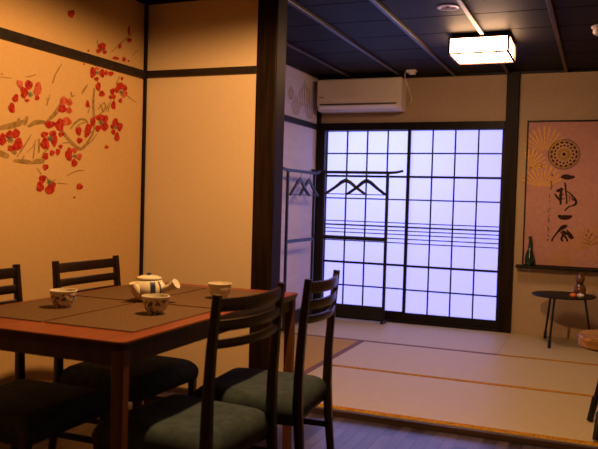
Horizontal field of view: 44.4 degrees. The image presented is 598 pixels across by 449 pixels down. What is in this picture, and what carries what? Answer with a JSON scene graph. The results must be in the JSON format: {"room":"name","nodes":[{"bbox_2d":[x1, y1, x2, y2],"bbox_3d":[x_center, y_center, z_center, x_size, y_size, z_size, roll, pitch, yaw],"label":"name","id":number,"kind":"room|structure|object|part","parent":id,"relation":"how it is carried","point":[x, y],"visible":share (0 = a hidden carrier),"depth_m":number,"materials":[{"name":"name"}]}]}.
{"room":"traditional dwelling","nodes":[
{"label":"traditional dwelling","id":0,"kind":"room"},
{"bbox_2d":[0,0,317,384],"bbox_3d":[-1.452,-0.153,3.330,0.100,2.435,8.464,2,2,22],"label":"wall","id":1,"kind":"structure","parent":0,"point":[38,229],"depth_m":3.89,"materials":[{"name":"paint"}]},
{"bbox_2d":[0,10,138,197],"bbox_3d":[-1.163,-0.640,3.845,0.003,1.006,1.090,2,2,22],"label":"mural","id":2,"kind":"object","parent":1,"relation":"attached to","point":[17,145],"visible":1,"depth_m":3.74,"materials":[{"name":"red paint"}]},
{"bbox_2d":[0,27,145,78],"bbox_3d":[-1.933,-0.841,1.931,0.016,0.047,5.339,2,2,22],"label":"trim","id":3,"kind":"structure","parent":1,"relation":"attached to","point":[6,34],"depth_m":3.74,"materials":[{"name":"brown wood"}]},
{"bbox_2d":[136,0,146,4],"bbox_3d":[-1.921,-1.277,1.917,0.014,0.040,5.340,2,2,22],"label":"trim","id":4,"kind":"structure","parent":1,"relation":"attached to","point":[140,1],"depth_m":4.34,"materials":[{"name":"black wood"}]},
{"bbox_2d":[139,0,148,275],"bbox_3d":[-0.942,-0.183,4.417,0.018,2.320,0.018,2,2,22],"label":"trim","id":5,"kind":"structure","parent":1,"relation":"attached to","point":[146,5],"depth_m":4.40,"materials":[{"name":"black wood"}]},
{"bbox_2d":[288,89,293,98],"bbox_3d":[-0.070,-1.166,6.462,0.001,0.133,0.146,2,2,22],"label":"leaf","id":6,"kind":"object","parent":1,"relation":"attached to","point":[289,89],"visible":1,"depth_m":6.47,"materials":[{"name":"beige paint"}]},
{"bbox_2d":[291,98,300,112],"bbox_3d":[-0.026,-1.079,6.579,0.001,0.194,0.219,2,2,22],"label":"leaf","id":7,"kind":"object","parent":1,"relation":"attached to","point":[294,98],"visible":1,"depth_m":6.58,"materials":[{"name":"beige paint"}]},
{"bbox_2d":[284,114,317,129],"bbox_3d":[-0.352,-0.910,5.781,0.018,0.052,2.864,2,2,22],"label":"trim","id":8,"kind":"structure","parent":1,"relation":"attached to","point":[287,118],"depth_m":6.65,"materials":[{"name":"brown wood"}]},
{"bbox_2d":[299,80,309,105],"bbox_3d":[0.052,-1.208,6.756,0.001,0.248,0.288,2,2,22],"label":"leaf","id":9,"kind":"object","parent":1,"relation":"attached to","point":[304,80],"visible":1,"depth_m":6.75,"materials":[{"name":"beige paint"}]},
{"bbox_2d":[305,99,313,118],"bbox_3d":[0.100,-1.091,6.884,0.001,0.203,0.240,2,2,22],"label":"leaf","id":10,"kind":"object","parent":1,"relation":"attached to","point":[309,102],"visible":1,"depth_m":6.88,"materials":[{"name":"beige paint"}]},
{"bbox_2d":[166,387,597,448],"bbox_3d":[1.110,1.050,3.558,4.560,0.031,0.030,2,2,22],"label":"trim","id":11,"kind":"structure","parent":1,"relation":"attached to","point":[318,410],"depth_m":3.69,"materials":[{"name":"brown wood"}]},
{"bbox_2d":[143,0,257,388],"bbox_3d":[-0.579,-0.160,4.311,0.770,2.400,0.060,2,2,22],"label":"wall partition","id":12,"kind":"structure","parent":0,"point":[200,130],"depth_m":4.27,"materials":[{"name":"paint"}]},
{"bbox_2d":[148,0,200,4],"bbox_3d":[-0.565,-1.318,4.239,0.760,0.040,0.014,2,2,22],"label":"trim","id":13,"kind":"structure","parent":12,"relation":"attached to","point":[150,2],"depth_m":4.33,"materials":[{"name":"black wood"}]},
{"bbox_2d":[146,66,256,77],"bbox_3d":[-0.575,-0.885,4.251,0.734,0.040,0.016,2,2,22],"label":"trim","id":14,"kind":"structure","parent":12,"relation":"attached to","point":[240,69],"depth_m":4.24,"materials":[{"name":"brown wood"}]},
{"bbox_2d":[249,0,287,369],"bbox_3d":[-0.178,-0.153,4.176,0.125,2.320,0.135,2,2,22],"label":"pillar","id":15,"kind":"structure","parent":12,"relation":"attached to","point":[272,14],"depth_m":4.11,"materials":[{"name":"brown wood"}]},
{"bbox_2d":[0,392,552,448],"bbox_3d":[0.086,1.172,1.072,4.760,0.100,5.400,2,2,22],"label":"floor","id":16,"kind":"structure","parent":0,"point":[348,433],"depth_m":3.56,"materials":[{"name":"grey wood"}]},
{"bbox_2d":[0,264,110,448],"bbox_3d":[-1.004,0.603,2.632,0.498,0.870,0.444,2,2,22],"label":"dining chair","id":17,"kind":"object","parent":16,"relation":"on","point":[32,412],"visible":0.94,"depth_m":2.58,"materials":[{"name":"brown wood"}]},
{"bbox_3d":[-1.061,0.701,2.453,0.385,0.028,0.020,2,2,23],"label":"seat rail","id":18,"kind":"part","parent":17,"relation":"part of","materials":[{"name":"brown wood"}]},
{"bbox_3d":[-1.114,0.591,2.893,0.067,0.870,0.029,2,2,22],"label":"post","id":19,"kind":"part","parent":17,"relation":"part of","materials":[{"name":"brown wood"}]},
{"bbox_3d":[-0.885,0.853,2.367,0.034,0.392,0.034,2,2,22],"label":"leg","id":20,"kind":"part","parent":17,"relation":"part of","materials":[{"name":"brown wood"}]},
{"bbox_2d":[0,379,110,444],"bbox_3d":[-0.977,0.654,2.622,0.444,0.100,0.448,2,2,22],"label":"seat cushion","id":21,"kind":"object","parent":17,"relation":"on","point":[32,412],"depth_m":2.53,"materials":[{"name":"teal fabric"}]},
{"bbox_3d":[-0.729,0.845,2.746,0.034,0.392,0.034,2,2,22],"label":"leg","id":22,"kind":"part","parent":17,"relation":"part of","materials":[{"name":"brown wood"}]},
{"bbox_2d":[48,255,198,448],"bbox_3d":[-0.758,0.591,3.181,0.498,0.870,0.444,3,2,24],"label":"dining chair","id":23,"kind":"object","parent":16,"relation":"on","point":[150,377],"visible":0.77,"depth_m":3.07,"materials":[{"name":"brown wood"}]},
{"bbox_3d":[-1.022,0.587,3.079,0.067,0.870,0.029,3,2,24],"label":"post","id":24,"kind":"part","parent":23,"relation":"part of","materials":[{"name":"brown wood"}]},
{"bbox_3d":[-0.861,0.579,3.445,0.067,0.870,0.029,3,2,24],"label":"post","id":25,"kind":"part","parent":23,"relation":"part of","materials":[{"name":"brown wood"}]},
{"bbox_2d":[59,355,198,400],"bbox_3d":[-0.731,0.642,3.171,0.444,0.100,0.448,3,2,24],"label":"seat cushion","id":26,"kind":"object","parent":23,"relation":"on","point":[152,376],"depth_m":3.04,"materials":[{"name":"teal fabric"}]},
{"bbox_3d":[-0.645,0.841,2.913,0.034,0.392,0.034,3,2,24],"label":"leg","id":27,"kind":"part","parent":23,"relation":"part of","materials":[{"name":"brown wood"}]},
{"bbox_3d":[-0.480,0.833,3.289,0.034,0.392,0.034,3,2,24],"label":"leg","id":28,"kind":"part","parent":23,"relation":"part of","materials":[{"name":"brown wood"}]},
{"bbox_2d":[0,282,297,448],"bbox_3d":[-0.627,0.673,2.845,0.798,0.735,1.322,2,2,22],"label":"dining table","id":29,"kind":"object","parent":16,"relation":"on","point":[117,349],"visible":0.62,"depth_m":2.22,"materials":[{"name":"red wood"}]},
{"bbox_2d":[0,296,136,321],"bbox_3d":[-0.890,0.301,2.676,0.342,0.003,0.530,2,2,22],"label":"placemat","id":30,"kind":"object","parent":29,"relation":"on","point":[41,310],"visible":0.75,"depth_m":2.63,"materials":[{"name":"brown fabric"}]},
{"bbox_2d":[49,288,77,307],"bbox_3d":[-0.858,0.269,2.666,0.099,0.063,0.099,2,2,22],"label":"tea cup","id":31,"kind":"object","parent":30,"relation":"on","point":[60,297],"visible":1,"depth_m":2.63,"materials":[{"name":"beige ceramic"}]},
{"bbox_3d":[-0.525,0.713,2.128,0.042,0.709,0.042,2,2,22],"label":"leg","id":32,"kind":"part","parent":29,"relation":"part of","materials":[{"name":"brown wood"}]},
{"bbox_2d":[45,302,210,331],"bbox_3d":[-0.562,0.315,2.541,0.342,0.003,0.530,2,2,22],"label":"placemat","id":33,"kind":"object","parent":29,"relation":"on","point":[134,317],"visible":0.8,"depth_m":2.47,"materials":[{"name":"brown fabric"}]},
{"bbox_2d":[142,294,169,314],"bbox_3d":[-0.504,0.282,2.578,0.099,0.064,0.099,2,2,22],"label":"tea cup","id":34,"kind":"object","parent":33,"relation":"on","point":[155,304],"visible":1,"depth_m":2.55,"materials":[{"name":"beige ceramic"}]},
{"bbox_2d":[76,284,205,301],"bbox_3d":[-0.682,0.290,3.184,0.342,0.003,0.530,2,2,22],"label":"placemat","id":35,"kind":"object","parent":29,"relation":"on","point":[121,292],"visible":0.47,"depth_m":3.10,"materials":[{"name":"brown fabric"}]},
{"bbox_2d":[129,273,179,301],"bbox_3d":[-0.566,0.246,2.892,0.195,0.111,0.142,1,2,-6],"label":"teapot","id":36,"kind":"object","parent":35,"relation":"on","point":[144,284],"visible":0.88,"depth_m":2.84,"materials":[{"name":"beige ceramic"}]},
{"bbox_3d":[-0.629,0.252,2.838,0.047,0.064,0.061,2,2,22],"label":"spout","id":37,"kind":"part","parent":36,"relation":"part of","materials":[{"name":"beige ceramic"}]},
{"bbox_3d":[-0.592,0.206,2.891,0.099,0.015,0.099,2,2,22],"label":"lid","id":38,"kind":"part","parent":36,"relation":"part of","materials":[{"name":"beige ceramic"}]},
{"bbox_3d":[-0.502,0.239,2.860,0.078,0.057,0.043,2,2,22],"label":"handle","id":39,"kind":"part","parent":36,"relation":"part of","materials":[{"name":"beige ceramic"}]},
{"bbox_2d":[168,288,262,308],"bbox_3d":[-0.353,0.304,3.050,0.342,0.003,0.530,2,2,22],"label":"placemat","id":40,"kind":"object","parent":29,"relation":"on","point":[202,298],"visible":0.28,"depth_m":3.02,"materials":[{"name":"brown fabric"}]},
{"bbox_2d":[208,282,231,297],"bbox_3d":[-0.326,0.273,3.017,0.099,0.063,0.099,2,2,22],"label":"tea cup","id":41,"kind":"object","parent":40,"relation":"on","point":[222,288],"visible":0.76,"depth_m":2.98,"materials":[{"name":"beige ceramic"}]},
{"bbox_3d":[-0.050,0.687,3.284,0.042,0.709,0.042,2,2,22],"label":"leg","id":42,"kind":"part","parent":29,"relation":"part of","materials":[{"name":"brown wood"}]},
{"bbox_2d":[91,282,285,448],"bbox_3d":[-0.352,0.628,2.442,0.498,0.870,0.444,3,2,27],"label":"dining chair","id":43,"kind":"object","parent":16,"relation":"on","point":[174,421],"visible":0.98,"depth_m":2.33,"materials":[{"name":"brown wood"}]},
{"bbox_3d":[-0.648,0.860,2.366,0.034,0.392,0.034,3,2,27],"label":"leg","id":44,"kind":"part","parent":43,"relation":"part of","materials":[{"name":"brown wood"}]},
{"bbox_2d":[91,394,268,448],"bbox_3d":[-0.381,0.677,2.457,0.444,0.100,0.448,3,2,27],"label":"seat cushion","id":45,"kind":"object","parent":43,"relation":"on","point":[172,421],"depth_m":2.36,"materials":[{"name":"teal fabric"}]},
{"bbox_3d":[-0.262,0.640,2.173,0.067,0.870,0.029,3,2,27],"label":"post","id":46,"kind":"part","parent":43,"relation":"part of","materials":[{"name":"brown wood"}]},
{"bbox_3d":[-0.203,0.729,2.369,0.020,0.028,0.380,3,2,27],"label":"seat rail","id":47,"kind":"part","parent":43,"relation":"part of","materials":[{"name":"brown wood"}]},
{"bbox_3d":[-0.083,0.633,2.530,0.067,0.870,0.029,3,2,27],"label":"post","id":48,"kind":"part","parent":43,"relation":"part of","materials":[{"name":"brown wood"}]},
{"bbox_2d":[191,270,339,448],"bbox_3d":[-0.120,0.619,2.910,0.498,0.870,0.444,2,2,18],"label":"dining chair","id":49,"kind":"object","parent":16,"relation":"on","point":[299,393],"visible":0.81,"depth_m":2.77,"materials":[{"name":"brown wood"}]},
{"bbox_2d":[191,367,326,423],"bbox_3d":[-0.150,0.667,2.921,0.444,0.100,0.448,2,2,18],"label":"seat cushion","id":50,"kind":"object","parent":49,"relation":"on","point":[242,386],"depth_m":2.79,"materials":[{"name":"teal fabric"}]},
{"bbox_3d":[-0.198,0.716,2.739,0.385,0.028,0.020,2,2,17],"label":"seat rail","id":51,"kind":"part","parent":49,"relation":"part of","materials":[{"name":"brown wood"}]},
{"bbox_3d":[0.011,0.631,2.658,0.067,0.870,0.029,2,2,18],"label":"post","id":52,"kind":"part","parent":49,"relation":"part of","materials":[{"name":"brown wood"}]},
{"bbox_3d":[0.039,0.719,2.861,0.020,0.028,0.380,2,2,18],"label":"seat rail","id":53,"kind":"part","parent":49,"relation":"part of","materials":[{"name":"brown wood"}]},
{"bbox_3d":[0.132,0.621,3.039,0.067,0.870,0.029,2,2,18],"label":"post","id":54,"kind":"part","parent":49,"relation":"part of","materials":[{"name":"brown wood"}]},
{"bbox_2d":[286,0,597,78],"bbox_3d":[0.825,-1.262,2.622,4.760,0.060,9.092,2,2,22],"label":"ceiling","id":55,"kind":"structure","parent":0,"point":[528,23],"depth_m":5.02,"materials":[{"name":"black wood"}]},
{"bbox_2d":[286,41,355,78],"bbox_3d":[-1.036,-1.294,3.118,0.028,0.026,8.234,2,2,22],"label":"trim","id":56,"kind":"structure","parent":55,"relation":"attached to","point":[288,43],"depth_m":6.01,"materials":[{"name":"brown wood"}]},
{"bbox_2d":[406,69,416,74],"bbox_3d":[0.991,-1.339,6.446,0.085,0.040,0.060,2,2,22],"label":"socket","id":57,"kind":"object","parent":55,"relation":"attached to","point":[412,71],"visible":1,"depth_m":6.42,"materials":[{"name":"beige plastic"}]},
{"bbox_2d":[437,4,458,10],"bbox_3d":[0.884,-1.286,4.346,0.132,0.016,0.132,2,2,22],"label":"recessed light","id":58,"kind":"object","parent":55,"relation":"in","point":[446,7],"visible":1,"depth_m":4.34,"materials":[{"name":"white plastic"}]},
{"bbox_2d":[448,33,515,64],"bbox_3d":[1.291,-1.236,5.151,0.408,0.140,0.408,2,2,22],"label":"lantern","id":59,"kind":"object","parent":55,"relation":"attached to","point":[495,48],"visible":1,"depth_m":5.02,"materials":[{"name":"white paper"}]},
{"bbox_2d":[591,24,597,35],"bbox_3d":[1.937,-1.243,4.691,0.124,0.058,0.124,2,2,22],"label":"smoke detector","id":60,"kind":"object","parent":55,"relation":"attached to","point":[594,28],"visible":1,"depth_m":4.67,"materials":[{"name":"beige plastic"}]},
{"bbox_2d":[321,71,597,338],"bbox_3d":[2.291,-0.149,6.316,4.760,2.435,0.100,2,2,22],"label":"wall","id":61,"kind":"structure","parent":0,"point":[567,95],"depth_m":6.39,"materials":[{"name":"beige paint"}]},
{"bbox_2d":[312,79,321,314],"bbox_3d":[0.173,-0.261,7.107,0.035,2.285,0.040,2,2,22],"label":"trim","id":62,"kind":"structure","parent":61,"relation":"attached to","point":[319,115],"depth_m":7.09,"materials":[{"name":"black wood"}]},
{"bbox_2d":[314,131,326,313],"bbox_3d":[0.216,-0.012,7.125,0.060,1.787,0.105,2,2,22],"label":"trim","id":63,"kind":"structure","parent":61,"relation":"attached to","point":[322,156],"depth_m":7.07,"materials":[{"name":"black wood"}]},
{"bbox_2d":[288,0,404,77],"bbox_3d":[-0.601,-1.275,2.940,0.028,0.026,8.234,2,2,22],"label":"trim","id":64,"kind":"structure","parent":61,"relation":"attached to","point":[293,3],"depth_m":5.08,"materials":[{"name":"brown wood"}]},
{"bbox_2d":[317,77,406,113],"bbox_3d":[0.579,-1.196,6.817,0.805,0.295,0.229,2,2,22],"label":"air conditioner","id":65,"kind":"object","parent":61,"relation":"attached to","point":[363,95],"visible":0.98,"depth_m":6.72,"materials":[{"name":"beige plastic"}]},
{"bbox_3d":[0.542,-1.244,6.722,0.793,0.171,0.010,2,2,22],"label":"panel","id":66,"kind":"part","parent":65,"relation":"part of","materials":[{"name":"beige plastic"}]},
{"bbox_2d":[322,130,407,319],"bbox_3d":[0.630,-0.011,6.986,0.861,1.780,0.028,2,2,22],"label":"door","id":67,"kind":"structure","parent":61,"relation":"in","point":[360,263],"depth_m":6.98,"materials":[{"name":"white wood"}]},
{"bbox_2d":[316,121,504,130],"bbox_3d":[0.998,-0.906,6.767,1.768,0.070,0.075,2,2,22],"label":"trim","id":68,"kind":"structure","parent":61,"relation":"attached to","point":[457,125],"depth_m":6.72,"materials":[{"name":"black wood"}]},
{"bbox_2d":[369,0,455,75],"bbox_3d":[-0.167,-1.257,2.762,0.028,0.026,8.234,2,2,22],"label":"trim","id":69,"kind":"structure","parent":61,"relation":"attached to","point":[382,8],"depth_m":4.99,"materials":[{"name":"brown wood"}]},
{"bbox_2d":[335,316,497,331],"bbox_3d":[0.968,0.908,6.839,1.740,0.032,0.100,2,2,22],"label":"trim","id":70,"kind":"structure","parent":61,"relation":"attached to","point":[386,319],"depth_m":6.69,"materials":[{"name":"black wood"}]},
{"bbox_2d":[402,129,502,328],"bbox_3d":[1.390,0.022,6.635,0.876,1.780,0.028,2,2,22],"label":"door","id":71,"kind":"structure","parent":61,"relation":"in","point":[452,206],"depth_m":6.64,"materials":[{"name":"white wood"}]},
{"bbox_2d":[322,68,597,79],"bbox_3d":[2.300,-1.309,6.216,4.560,0.030,0.030,2,2,22],"label":"trim","id":72,"kind":"structure","parent":61,"relation":"attached to","point":[592,69],"depth_m":6.48,"materials":[{"name":"black wood"}]},
{"bbox_2d":[456,0,509,73],"bbox_3d":[0.268,-1.238,2.584,0.028,0.026,8.234,2,2,22],"label":"trim","id":73,"kind":"structure","parent":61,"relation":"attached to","point":[461,3],"depth_m":4.58,"materials":[{"name":"brown wood"}]},
{"bbox_2d":[496,129,504,328],"bbox_3d":[1.791,0.055,6.493,0.022,1.787,0.080,2,2,22],"label":"trim","id":74,"kind":"structure","parent":61,"relation":"attached to","point":[503,129],"depth_m":6.46,"materials":[{"name":"black wood"}]},
{"bbox_2d":[497,71,520,332],"bbox_3d":[1.844,-0.190,6.428,0.109,2.285,0.070,2,2,22],"label":"trim","id":75,"kind":"structure","parent":61,"relation":"attached to","point":[514,78],"depth_m":6.39,"materials":[{"name":"brown wood"}]},
{"bbox_2d":[515,264,597,271],"bbox_3d":[2.422,0.383,6.157,1.155,0.022,0.114,2,2,22],"label":"wall shelf","id":76,"kind":"object","parent":61,"relation":"attached to","point":[516,265],"visible":1,"depth_m":6.21,"materials":[{"name":"black wood"}]},
{"bbox_2d":[525,236,534,265],"bbox_3d":[1.990,0.228,6.314,0.082,0.251,0.082,2,2,22],"label":"bottle vase","id":77,"kind":"object","parent":76,"relation":"on","point":[529,257],"visible":1,"depth_m":6.29,"materials":[{"name":"green glass"}]},
{"bbox_2d":[546,0,567,71],"bbox_3d":[0.702,-1.220,2.406,0.028,0.026,8.234,2,2,22],"label":"trim","id":78,"kind":"structure","parent":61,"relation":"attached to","point":[550,6],"depth_m":4.81,"materials":[{"name":"brown wood"}]},
{"bbox_2d":[522,120,597,267],"bbox_3d":[2.406,-0.256,6.195,1.008,1.249,0.029,2,2,22],"label":"calligraphy panel","id":79,"kind":"object","parent":61,"relation":"attached to","point":[561,175],"visible":1,"depth_m":6.25,"materials":[{"name":"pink paper"}]},
{"bbox_3d":[1.693,1.124,4.988,4.760,0.150,3.064,2,2,22],"label":"floor","id":80,"kind":"structure","parent":0,"visible":0},
{"bbox_2d":[278,333,363,373],"bbox_3d":[-0.215,0.961,5.197,0.859,0.050,1.789,2,2,22],"label":"mat","id":81,"kind":"object","parent":80,"relation":"on","point":[314,353],"visible":0.15,"depth_m":5.49,"materials":[{"name":"beige wicker"}]},
{"bbox_2d":[281,317,511,354],"bbox_3d":[0.802,0.952,6.321,1.889,0.050,1.061,2,2,22],"label":"mat","id":82,"kind":"object","parent":80,"relation":"on","point":[434,337],"visible":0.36,"depth_m":6.20,"materials":[{"name":"beige wicker"}]},
{"bbox_2d":[281,166,320,330],"bbox_3d":[0.009,0.201,6.483,0.110,1.392,0.895,2,2,22],"label":"rack","id":83,"kind":"object","parent":82,"relation":"on","point":[288,170],"visible":0.68,"depth_m":6.39,"materials":[{"name":"black metal"}]},
{"bbox_3d":[-0.112,0.226,6.192,0.022,1.357,0.022,2,2,22],"label":"post","id":84,"kind":"part","parent":83,"relation":"part of","materials":[{"name":"black metal"}]},
{"bbox_2d":[289,173,309,195],"bbox_3d":[0.009,-0.366,6.434,0.026,0.232,0.420,3,2,24],"label":"hanger","id":85,"kind":"object","parent":83,"relation":"hanging from","point":[299,180],"visible":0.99,"depth_m":6.41,"materials":[{"name":"black wood"}]},
{"bbox_3d":[0.009,0.139,6.476,0.018,0.030,0.640,2,2,22],"label":"rail","id":86,"kind":"part","parent":83,"relation":"part of","materials":[{"name":"black metal"}]},
{"bbox_3d":[0.028,-0.474,6.460,0.024,0.041,0.895,2,2,22],"label":"rail","id":87,"kind":"part","parent":83,"relation":"part of","materials":[{"name":"black metal"}]},
{"bbox_3d":[-0.011,0.808,6.499,0.024,0.118,0.600,2,2,22],"label":"board","id":88,"kind":"part","parent":83,"relation":"part of","materials":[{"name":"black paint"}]},
{"bbox_2d":[299,174,318,196],"bbox_3d":[0.091,-0.370,6.632,0.027,0.232,0.420,3,2,24],"label":"hanger","id":89,"kind":"object","parent":83,"relation":"hanging from","point":[308,181],"visible":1,"depth_m":6.63,"materials":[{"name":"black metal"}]},
{"bbox_3d":[0.124,0.213,6.766,0.022,1.357,0.022,2,2,22],"label":"post","id":90,"kind":"part","parent":83,"relation":"part of","materials":[{"name":"black metal"}]},
{"bbox_2d":[311,169,403,323],"bbox_3d":[0.513,0.193,6.838,0.895,1.414,0.110,2,2,22],"label":"rack","id":91,"kind":"object","parent":82,"relation":"on","point":[343,310],"visible":0.79,"depth_m":6.81,"materials":[{"name":"black metal"}]},
{"bbox_3d":[0.222,0.199,6.958,0.022,1.378,0.022,2,2,22],"label":"post","id":92,"kind":"part","parent":91,"relation":"part of","materials":[{"name":"black metal"}]},
{"bbox_2d":[324,175,366,195],"bbox_3d":[0.438,-0.388,6.859,0.420,0.232,0.027,2,2,16],"label":"hanger","id":93,"kind":"object","parent":91,"relation":"hanging from","point":[346,180],"visible":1,"depth_m":6.85,"materials":[{"name":"black wood"}]},
{"bbox_3d":[0.491,0.809,6.861,0.600,0.120,0.024,2,2,22],"label":"board","id":94,"kind":"part","parent":91,"relation":"part of","materials":[{"name":"black paint"}]},
{"bbox_3d":[0.510,0.130,6.838,0.640,0.030,0.018,2,2,22],"label":"rail","id":95,"kind":"part","parent":91,"relation":"part of","materials":[{"name":"black metal"}]},
{"bbox_3d":[0.533,-0.492,6.814,0.895,0.042,0.024,2,2,22],"label":"rail","id":96,"kind":"part","parent":91,"relation":"part of","materials":[{"name":"black metal"}]},
{"bbox_2d":[346,174,387,195],"bbox_3d":[0.626,-0.380,6.782,0.420,0.232,0.026,3,2,27],"label":"hanger","id":97,"kind":"object","parent":91,"relation":"hanging from","point":[366,180],"visible":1,"depth_m":6.77,"materials":[{"name":"black metal"}]},
{"bbox_3d":[0.795,0.223,6.723,0.022,1.378,0.022,2,2,22],"label":"post","id":98,"kind":"part","parent":91,"relation":"part of","materials":[{"name":"black metal"}]},
{"bbox_2d":[308,365,597,446],"bbox_3d":[0.856,1.027,4.189,1.889,0.050,0.944,2,2,22],"label":"mat","id":99,"kind":"object","parent":80,"relation":"on","point":[560,417],"visible":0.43,"depth_m":4.10,"materials":[{"name":"beige fabric"}]},
{"bbox_2d":[578,330,597,440],"bbox_3d":[1.656,0.804,3.627,0.530,0.477,0.433,2,2,22],"label":"stool","id":100,"kind":"object","parent":99,"relation":"on","point":[587,339],"visible":1,"depth_m":3.67,"materials":[{"name":"brown wood"}]},
{"bbox_3d":[1.674,0.595,3.649,0.530,0.060,0.370,2,2,22],"label":"seat","id":101,"kind":"part","parent":100,"relation":"part of","materials":[{"name":"brown wood"}]},
{"bbox_3d":[1.577,0.760,3.804,0.080,0.294,0.028,2,2,22],"label":"leg","id":102,"kind":"part","parent":100,"relation":"part of","materials":[{"name":"black paint"}]},
{"bbox_2d":[332,341,597,396],"bbox_3d":[1.216,1.007,5.065,1.889,0.050,0.949,2,2,22],"label":"mat","id":103,"kind":"object","parent":80,"relation":"on","point":[496,370],"visible":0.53,"depth_m":5.03,"materials":[{"name":"beige wicker"}]},
{"bbox_2d":[497,333,597,365],"bbox_3d":[2.550,1.027,5.605,1.889,0.050,1.061,2,2,22],"label":"mat","id":104,"kind":"object","parent":80,"relation":"on","point":[529,346],"visible":0.72,"depth_m":5.71,"materials":[{"name":"beige wicker"}]},
{"bbox_2d":[532,291,595,347],"bbox_3d":[2.136,0.771,5.938,0.492,0.411,0.494,2,2,22],"label":"side table","id":105,"kind":"object","parent":104,"relation":"on","point":[563,295],"visible":0.84,"depth_m":5.87,"materials":[{"name":"black paint"}]},
{"bbox_3d":[2.097,0.755,6.169,0.018,0.371,0.092,1,2,-9],"label":"leg","id":106,"kind":"part","parent":105,"relation":"part of","materials":[{"name":"black paint"}]},
{"bbox_3d":[2.002,0.765,5.801,0.018,0.371,0.078,4,3,45],"label":"leg","id":107,"kind":"part","parent":105,"relation":"part of","materials":[{"name":"black paint"}]},
{"bbox_2d":[574,272,585,294],"bbox_3d":[2.238,0.475,5.833,0.094,0.195,0.094,2,2,22],"label":"bottle","id":108,"kind":"object","parent":105,"relation":"on","point":[579,287],"visible":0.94,"depth_m":5.80,"materials":[{"name":"brown ceramic"}]},
{"bbox_3d":[2.317,0.771,5.875,0.078,0.371,0.017,2,2,18],"label":"leg","id":109,"kind":"part","parent":105,"relation":"part of","materials":[{"name":"black paint"}]}
]}

